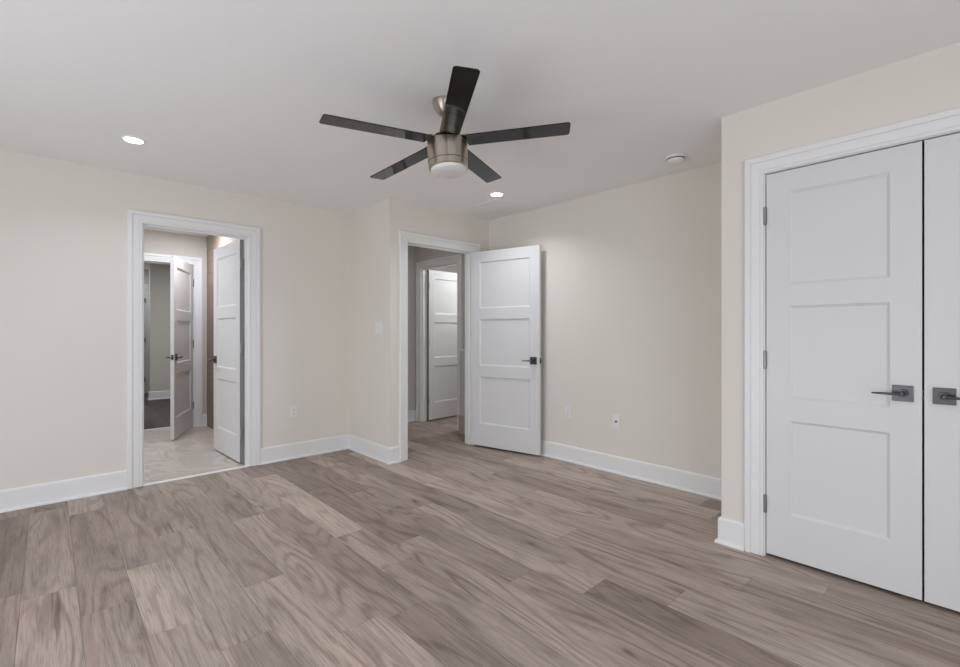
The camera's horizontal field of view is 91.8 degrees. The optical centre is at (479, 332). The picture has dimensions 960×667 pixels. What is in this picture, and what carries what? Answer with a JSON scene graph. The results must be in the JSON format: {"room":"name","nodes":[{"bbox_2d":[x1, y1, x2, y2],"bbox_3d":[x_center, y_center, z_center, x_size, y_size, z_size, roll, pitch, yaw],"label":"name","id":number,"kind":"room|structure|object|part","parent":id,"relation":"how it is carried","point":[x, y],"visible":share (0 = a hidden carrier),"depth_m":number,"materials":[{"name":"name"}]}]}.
{"room":"empty bedroom","nodes":[
{"label":"empty bedroom","id":0,"kind":"room"},
{"bbox_2d":[144,270,148,393],"bbox_3d":[-6.492,-0.013,9.338,2.800,2.440,0.120,0,0,-43],"label":"wall","id":1,"kind":"structure","parent":0,"point":[146,272],"depth_m":9.15,"materials":[{"name":"grey paint"}]},
{"bbox_2d":[144,289,148,392],"bbox_3d":[-6.333,0.170,9.376,0.722,2.036,0.034,0,0,-43],"label":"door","id":2,"kind":"structure","parent":1,"relation":"in","point":[146,299],"depth_m":9.15,"materials":[{"name":"white wood"}]},
{"bbox_2d":[149,263,169,391],"bbox_3d":[-5.327,-0.013,8.919,1.665,2.440,0.120,0,0,-43],"label":"wall","id":3,"kind":"structure","parent":0,"point":[159,274],"depth_m":8.40,"materials":[{"name":"grey paint"}]},
{"bbox_2d":[147,390,169,399],"bbox_3d":[-5.328,1.133,8.898,1.694,0.147,0.149,0,0,-43],"label":"baseboard","id":4,"kind":"structure","parent":3,"relation":"attached to","point":[154,395],"depth_m":8.38,"materials":[{"name":"white wood"}]},
{"bbox_2d":[0,149,348,489],"bbox_3d":[-2.826,-0.013,3.573,4.123,2.440,0.120,0,0,-43],"label":"wall","id":5,"kind":"structure","parent":0,"point":[63,224],"depth_m":3.48,"materials":[{"name":"white paint"}]},
{"bbox_2d":[0,470,127,512],"bbox_3d":[-3.499,1.133,2.846,2.148,0.147,0.029,0,0,-43],"label":"baseboard","id":6,"kind":"structure","parent":5,"relation":"attached to","point":[12,499],"depth_m":3.32,"materials":[{"name":"white wood"}]},
{"bbox_2d":[127,209,260,488],"bbox_3d":[-2.408,0.128,3.961,0.969,2.156,0.165,0,0,-43],"label":"door frame","id":7,"kind":"structure","parent":5,"relation":"attached to","point":[137,220],"depth_m":3.70,"materials":[{"name":"white wood"}]},
{"bbox_2d":[143,465,248,485],"bbox_3d":[-2.370,1.203,3.921,0.775,0.011,0.034,0,0,-43],"label":"trim","id":8,"kind":"structure","parent":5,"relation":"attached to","point":[190,476],"depth_m":3.89,"materials":[{"name":"white wood"}]},
{"bbox_2d":[208,239,243,462],"bbox_3d":[-2.448,0.170,4.514,0.787,2.036,0.166,0,0,44],"label":"door","id":9,"kind":"structure","parent":5,"relation":"in","point":[228,359],"depth_m":4.45,"materials":[{"name":"white wood"}]},
{"bbox_3d":[-2.449,-0.495,4.515,0.548,0.485,0.028,0,0,44],"label":"panel","id":10,"kind":"part","parent":9,"relation":"part of","materials":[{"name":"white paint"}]},
{"bbox_3d":[-2.449,0.104,4.515,0.548,0.486,0.028,0,0,44],"label":"panel","id":11,"kind":"part","parent":9,"relation":"part of","materials":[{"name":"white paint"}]},
{"bbox_3d":[-2.449,0.709,4.515,0.548,0.495,0.028,0,0,44],"label":"panel","id":12,"kind":"part","parent":9,"relation":"part of","materials":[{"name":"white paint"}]},
{"bbox_2d":[290,405,296,417],"bbox_3d":[-1.785,0.760,4.451,0.074,0.118,0.010,0,0,-43],"label":"wall outlet","id":13,"kind":"object","parent":5,"relation":"attached to","point":[293,409],"visible":1,"depth_m":4.45,"materials":[{"name":"white plastic"}]},
{"bbox_2d":[261,434,400,464],"bbox_3d":[-1.375,1.133,4.285,0.983,0.147,0.812,0,0,-43],"label":"baseboard","id":14,"kind":"structure","parent":5,"relation":"attached to","point":[388,455],"depth_m":4.48,"materials":[{"name":"white wood"}]},
{"bbox_2d":[144,229,206,414],"bbox_3d":[-4.266,-0.013,5.414,2.120,2.440,0.140,0,0,-43],"label":"wall","id":15,"kind":"structure","parent":0,"point":[155,242],"depth_m":5.87,"materials":[{"name":"grey paint"}]},
{"bbox_2d":[144,253,202,426],"bbox_3d":[-3.978,0.128,5.682,0.991,2.156,0.185,0,0,-43],"label":"door frame","id":16,"kind":"structure","parent":15,"relation":"attached to","point":[197,263],"depth_m":5.92,"materials":[{"name":"white wood"}]},
{"bbox_2d":[165,256,195,439],"bbox_3d":[-3.539,0.170,5.541,0.166,2.036,0.868,0,0,-19],"label":"door","id":17,"kind":"structure","parent":15,"relation":"in","point":[181,272],"depth_m":5.46,"materials":[{"name":"white wood"}]},
{"bbox_3d":[-3.530,-0.495,5.514,0.028,0.485,0.576,0,0,-19],"label":"panel","id":18,"kind":"part","parent":17,"relation":"part of","materials":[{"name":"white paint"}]},
{"bbox_3d":[-3.530,0.104,5.514,0.028,0.486,0.576,0,0,-19],"label":"panel","id":19,"kind":"part","parent":17,"relation":"part of","materials":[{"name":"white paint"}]},
{"bbox_3d":[-3.530,0.709,5.514,0.028,0.495,0.576,0,0,-19],"label":"panel","id":20,"kind":"part","parent":17,"relation":"part of","materials":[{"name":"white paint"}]},
{"bbox_2d":[203,414,206,425],"bbox_3d":[-3.538,1.133,5.975,0.050,0.147,0.029,0,0,-43],"label":"baseboard","id":21,"kind":"structure","parent":15,"relation":"attached to","point":[204,416],"depth_m":5.97,"materials":[{"name":"white wood"}]},
{"bbox_2d":[207,235,243,429],"bbox_3d":[-2.737,-0.013,5.238,0.120,2.440,2.199,0,0,-43],"label":"wall","id":22,"kind":"structure","parent":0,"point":[213,242],"depth_m":5.83,"materials":[{"name":"beige paint"}]},
{"bbox_2d":[349,199,400,446],"bbox_3d":[-1.052,-0.013,4.604,0.120,2.440,0.783,0,0,-43],"label":"wall","id":23,"kind":"structure","parent":0,"point":[374,230],"depth_m":4.49,"materials":[{"name":"white paint"}]},
{"bbox_2d":[375,322,381,333],"bbox_3d":[-0.964,-0.041,4.414,0.010,0.118,0.116,0,0,-43],"label":"light switch","id":24,"kind":"object","parent":23,"relation":"attached to","point":[378,325],"visible":1,"depth_m":4.41,"materials":[{"name":"white plastic"}]},
{"bbox_2d":[408,245,414,410],"bbox_3d":[-1.533,-0.013,5.837,1.900,2.440,0.120,0,0,-43],"label":"wall","id":25,"kind":"structure","parent":0,"point":[411,249],"depth_m":6.32,"materials":[{"name":"grey paint"}]},
{"bbox_2d":[408,410,415,421],"bbox_3d":[-1.522,1.133,5.737,1.780,0.147,0.042,0,0,-43],"label":"baseboard","id":26,"kind":"structure","parent":25,"relation":"attached to","point":[412,413],"depth_m":6.30,"materials":[{"name":"white wood"}]},
{"bbox_2d":[415,246,461,409],"bbox_3d":[-0.514,-0.013,6.026,0.090,2.440,0.990,0,0,-43],"label":"wall","id":27,"kind":"structure","parent":0,"point":[421,254],"depth_m":6.24,"materials":[{"name":"grey paint"}]},
{"bbox_2d":[416,254,462,430],"bbox_3d":[-0.507,0.128,6.002,0.112,2.156,0.949,0,0,-43],"label":"door frame","id":28,"kind":"structure","parent":27,"relation":"attached to","point":[421,267],"depth_m":6.26,"materials":[{"name":"white wood"}]},
{"bbox_2d":[427,270,456,419],"bbox_3d":[-0.447,0.170,6.573,0.166,2.036,0.773,0,0,44],"label":"door","id":29,"kind":"structure","parent":27,"relation":"in","point":[441,286],"depth_m":6.47,"materials":[{"name":"white wood"}]},
{"bbox_3d":[-0.446,-0.495,6.574,0.028,0.485,0.534,0,0,44],"label":"panel","id":30,"kind":"part","parent":29,"relation":"part of","materials":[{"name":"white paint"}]},
{"bbox_3d":[-0.446,0.104,6.574,0.028,0.486,0.534,0,0,44],"label":"panel","id":31,"kind":"part","parent":29,"relation":"part of","materials":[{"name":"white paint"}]},
{"bbox_3d":[-0.446,0.709,6.574,0.028,0.495,0.534,0,0,44],"label":"panel","id":32,"kind":"part","parent":29,"relation":"part of","materials":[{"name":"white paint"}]},
{"bbox_2d":[427,265,456,272],"bbox_3d":[-0.853,-0.013,7.220,1.220,2.440,0.120,0,0,-43],"label":"wall","id":33,"kind":"structure","parent":0,"point":[453,269],"depth_m":7.46,"materials":[{"name":"grey paint"}]},
{"bbox_2d":[401,201,488,251],"bbox_3d":[-0.361,-0.013,4.793,1.149,2.440,0.120,0,0,-43],"label":"wall","id":34,"kind":"structure","parent":0,"point":[415,218],"depth_m":4.71,"materials":[{"name":"white paint"}]},
{"bbox_2d":[399,230,479,461],"bbox_3d":[-0.425,0.128,4.735,1.021,2.156,0.165,0,0,-43],"label":"door frame","id":35,"kind":"structure","parent":34,"relation":"attached to","point":[405,238],"depth_m":4.39,"materials":[{"name":"white wood"}]},
{"bbox_2d":[471,245,540,454],"bbox_3d":[0.249,0.170,4.734,0.837,2.036,0.166,0,0,35],"label":"door","id":36,"kind":"structure","parent":34,"relation":"in","point":[505,283],"depth_m":4.71,"materials":[{"name":"white wood"}]},
{"bbox_3d":[0.250,-0.495,4.733,0.598,0.485,0.028,0,0,35],"label":"panel","id":37,"kind":"part","parent":36,"relation":"part of","materials":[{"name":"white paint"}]},
{"bbox_3d":[0.250,0.104,4.733,0.598,0.486,0.028,0,0,35],"label":"panel","id":38,"kind":"part","parent":36,"relation":"part of","materials":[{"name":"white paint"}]},
{"bbox_3d":[0.250,0.709,4.733,0.598,0.495,0.028,0,0,35],"label":"panel","id":39,"kind":"part","parent":36,"relation":"part of","materials":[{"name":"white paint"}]},
{"bbox_3d":[0.519,0.276,4.521,0.072,0.072,0.008,0,0,35],"label":"handle","id":40,"kind":"part","parent":36,"relation":"part of","materials":[{"name":"black metal"}]},
{"bbox_2d":[463,254,464,348],"bbox_3d":[0.271,-0.013,6.012,1.220,2.440,0.100,0,0,-43],"label":"wall","id":41,"kind":"structure","parent":0,"point":[463,254],"depth_m":5.61,"materials":[{"name":"grey paint"}]},
{"bbox_2d":[0,393,959,666],"bbox_3d":[-2.129,1.265,4.642,6.840,0.124,12.940,0,0,-43],"label":"floor","id":42,"kind":"structure","parent":0,"point":[668,535],"depth_m":2.29,"materials":[{"name":"beige wood"}]},
{"bbox_2d":[0,0,959,269],"bbox_3d":[-2.129,-1.283,4.642,6.840,0.100,12.940,0,0,-43],"label":"ceiling","id":43,"kind":"structure","parent":0,"point":[233,96],"depth_m":2.25,"materials":[{"name":"white paint"}]},
{"bbox_2d":[119,135,146,144],"bbox_3d":[-2.221,-1.231,2.978,0.142,0.005,0.142,0,0,-43],"label":"recessed light","id":44,"kind":"object","parent":43,"relation":"in","point":[130,139],"visible":1,"depth_m":2.97,"materials":[{"name":"white plastic"}]},
{"bbox_2d":[319,66,570,182],"bbox_3d":[-0.210,-1.034,2.494,1.252,0.397,1.218,0,0,-43],"label":"ceiling fan","id":45,"kind":"object","parent":43,"relation":"hanging from","point":[447,153],"visible":1,"depth_m":2.38,"materials":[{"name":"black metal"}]},
{"bbox_3d":[-0.506,-1.001,2.290,0.536,0.024,0.112,0,0,-29],"label":"blade","id":46,"kind":"part","parent":45,"relation":"part of","materials":[{"name":"black wood"}]},
{"bbox_3d":[-0.451,-0.985,2.733,0.535,0.055,0.111,0,0,42],"label":"blade","id":47,"kind":"part","parent":45,"relation":"part of","materials":[{"name":"black wood"}]},
{"bbox_3d":[-0.167,-0.855,2.468,0.190,0.039,0.189,0,0,-43],"label":"lamp shade","id":48,"kind":"part","parent":45,"relation":"part of","materials":[{"name":"white glass"}]},
{"bbox_3d":[-0.102,-1.033,2.105,0.112,0.040,0.536,0,0,-11],"label":"blade","id":49,"kind":"part","parent":45,"relation":"part of","materials":[{"name":"black wood"}]},
{"bbox_3d":[-0.060,-1.024,2.462,0.122,0.022,0.093,0,0,7],"label":"blade arm","id":50,"kind":"part","parent":45,"relation":"part of","materials":[{"name":"silver metal"}]},
{"bbox_3d":[-0.016,-1.006,2.818,0.110,0.032,0.537,0,0,25],"label":"blade","id":51,"kind":"part","parent":45,"relation":"part of","materials":[{"name":"black wood"}]},
{"bbox_3d":[0.199,-1.036,2.433,0.536,0.053,0.111,0,0,7],"label":"blade","id":52,"kind":"part","parent":45,"relation":"part of","materials":[{"name":"black wood"}]},
{"bbox_2d":[474,198,509,208],"bbox_3d":[0.113,-1.230,4.432,0.150,0.007,0.340,0,0,-43],"label":"ceiling vent","id":53,"kind":"object","parent":43,"relation":"in","point":[498,201],"visible":1,"depth_m":4.42,"materials":[{"name":"white metal"}]},
{"bbox_2d":[489,192,504,196],"bbox_3d":[0.150,-1.231,4.151,0.142,0.005,0.142,0,0,-43],"label":"recessed light","id":54,"kind":"object","parent":43,"relation":"in","point":[493,194],"visible":1,"depth_m":4.14,"materials":[{"name":"white plastic"}]},
{"bbox_2d":[665,153,686,164],"bbox_3d":[1.377,-1.211,3.267,0.138,0.045,0.138,0,0,-43],"label":"smoke detector","id":55,"kind":"object","parent":43,"relation":"attached to","point":[678,158],"visible":1,"depth_m":3.23,"materials":[{"name":"white plastic"}]},
{"bbox_3d":[1.377,-1.226,3.267,0.138,0.015,0.138,0,0,-43],"label":"mounting plate","id":56,"kind":"part","parent":55,"relation":"part of","materials":[{"name":"white plastic"}]},
{"bbox_2d":[458,147,923,548],"bbox_3d":[1.733,-0.013,3.463,0.132,2.440,5.715,0,0,-43],"label":"wall","id":57,"kind":"structure","parent":0,"point":[631,275],"depth_m":3.86,"materials":[{"name":"white paint"}]},
{"bbox_2d":[565,406,571,419],"bbox_3d":[0.825,0.756,4.354,0.010,0.118,0.074,0,0,-43],"label":"wall outlet","id":58,"kind":"object","parent":57,"relation":"attached to","point":[568,410],"visible":1,"depth_m":4.34,"materials":[{"name":"white plastic"}]},
{"bbox_2d":[612,414,619,428],"bbox_3d":[1.165,0.764,3.982,0.018,0.118,0.074,0,0,-43],"label":"cable plate","id":59,"kind":"object","parent":57,"relation":"attached to","point":[615,418],"visible":1,"depth_m":3.98,"materials":[{"name":"white plastic"}]},
{"bbox_2d":[541,440,743,550],"bbox_3d":[0.776,1.133,3.850,0.766,0.147,2.810,0,0,-43],"label":"baseboard","id":60,"kind":"structure","parent":57,"relation":"attached to","point":[730,532],"depth_m":3.70,"materials":[{"name":"white wood"}]},
{"bbox_2d":[722,42,959,522],"bbox_3d":[2.287,-0.013,1.792,0.120,2.440,2.512,0,0,-43],"label":"wall","id":61,"kind":"structure","parent":0,"point":[928,83],"depth_m":2.49,"materials":[{"name":"white paint"}]},
{"bbox_2d":[763,141,922,599],"bbox_3d":[1.739,0.170,2.275,0.100,2.036,0.636,0,0,-43],"label":"door","id":62,"kind":"structure","parent":61,"relation":"in","point":[843,355],"depth_m":2.26,"materials":[{"name":"white wood"}]},
{"bbox_3d":[1.764,-0.495,2.295,0.028,0.485,0.395,0,0,-43],"label":"panel","id":63,"kind":"part","parent":62,"relation":"part of","materials":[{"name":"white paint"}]},
{"bbox_3d":[1.764,0.104,2.295,0.028,0.486,0.395,0,0,-43],"label":"panel","id":64,"kind":"part","parent":62,"relation":"part of","materials":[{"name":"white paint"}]},
{"bbox_3d":[1.764,0.709,2.295,0.028,0.495,0.395,0,0,-43],"label":"panel","id":65,"kind":"part","parent":62,"relation":"part of","materials":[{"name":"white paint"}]},
{"bbox_3d":[1.861,0.276,2.112,0.058,0.038,0.123,0,0,-43],"label":"lever","id":66,"kind":"part","parent":62,"relation":"part of","materials":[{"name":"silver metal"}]},
{"bbox_3d":[1.913,0.276,2.103,0.008,0.072,0.072,0,0,-43],"label":"handle","id":67,"kind":"part","parent":62,"relation":"part of","materials":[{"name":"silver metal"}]},
{"bbox_2d":[744,107,959,555],"bbox_3d":[1.996,0.128,2.089,0.142,2.156,1.431,0,0,-43],"label":"door frame","id":68,"kind":"structure","parent":61,"relation":"attached to","point":[944,123],"depth_m":2.52,"materials":[{"name":"white wood"}]},
{"bbox_2d":[923,133,959,611],"bbox_3d":[2.162,0.170,1.819,0.100,2.036,0.636,0,0,-43],"label":"door","id":69,"kind":"structure","parent":61,"relation":"in","point":[941,394],"depth_m":2.01,"materials":[{"name":"white wood"}]},
{"bbox_3d":[2.004,0.276,2.006,0.008,0.072,0.072,0,0,-43],"label":"handle","id":70,"kind":"part","parent":69,"relation":"part of","materials":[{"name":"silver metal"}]},
{"bbox_3d":[2.009,0.276,1.953,0.058,0.038,0.123,0,0,-43],"label":"lever","id":71,"kind":"part","parent":69,"relation":"part of","materials":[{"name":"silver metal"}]},
{"bbox_3d":[2.184,-0.495,1.843,0.028,0.485,0.395,0,0,-43],"label":"panel","id":72,"kind":"part","parent":69,"relation":"part of","materials":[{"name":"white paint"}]},
{"bbox_3d":[2.184,0.104,1.843,0.028,0.486,0.395,0,0,-43],"label":"panel","id":73,"kind":"part","parent":69,"relation":"part of","materials":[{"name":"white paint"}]},
{"bbox_3d":[2.184,0.709,1.843,0.028,0.495,0.395,0,0,-43],"label":"panel","id":74,"kind":"part","parent":69,"relation":"part of","materials":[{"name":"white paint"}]}
]}

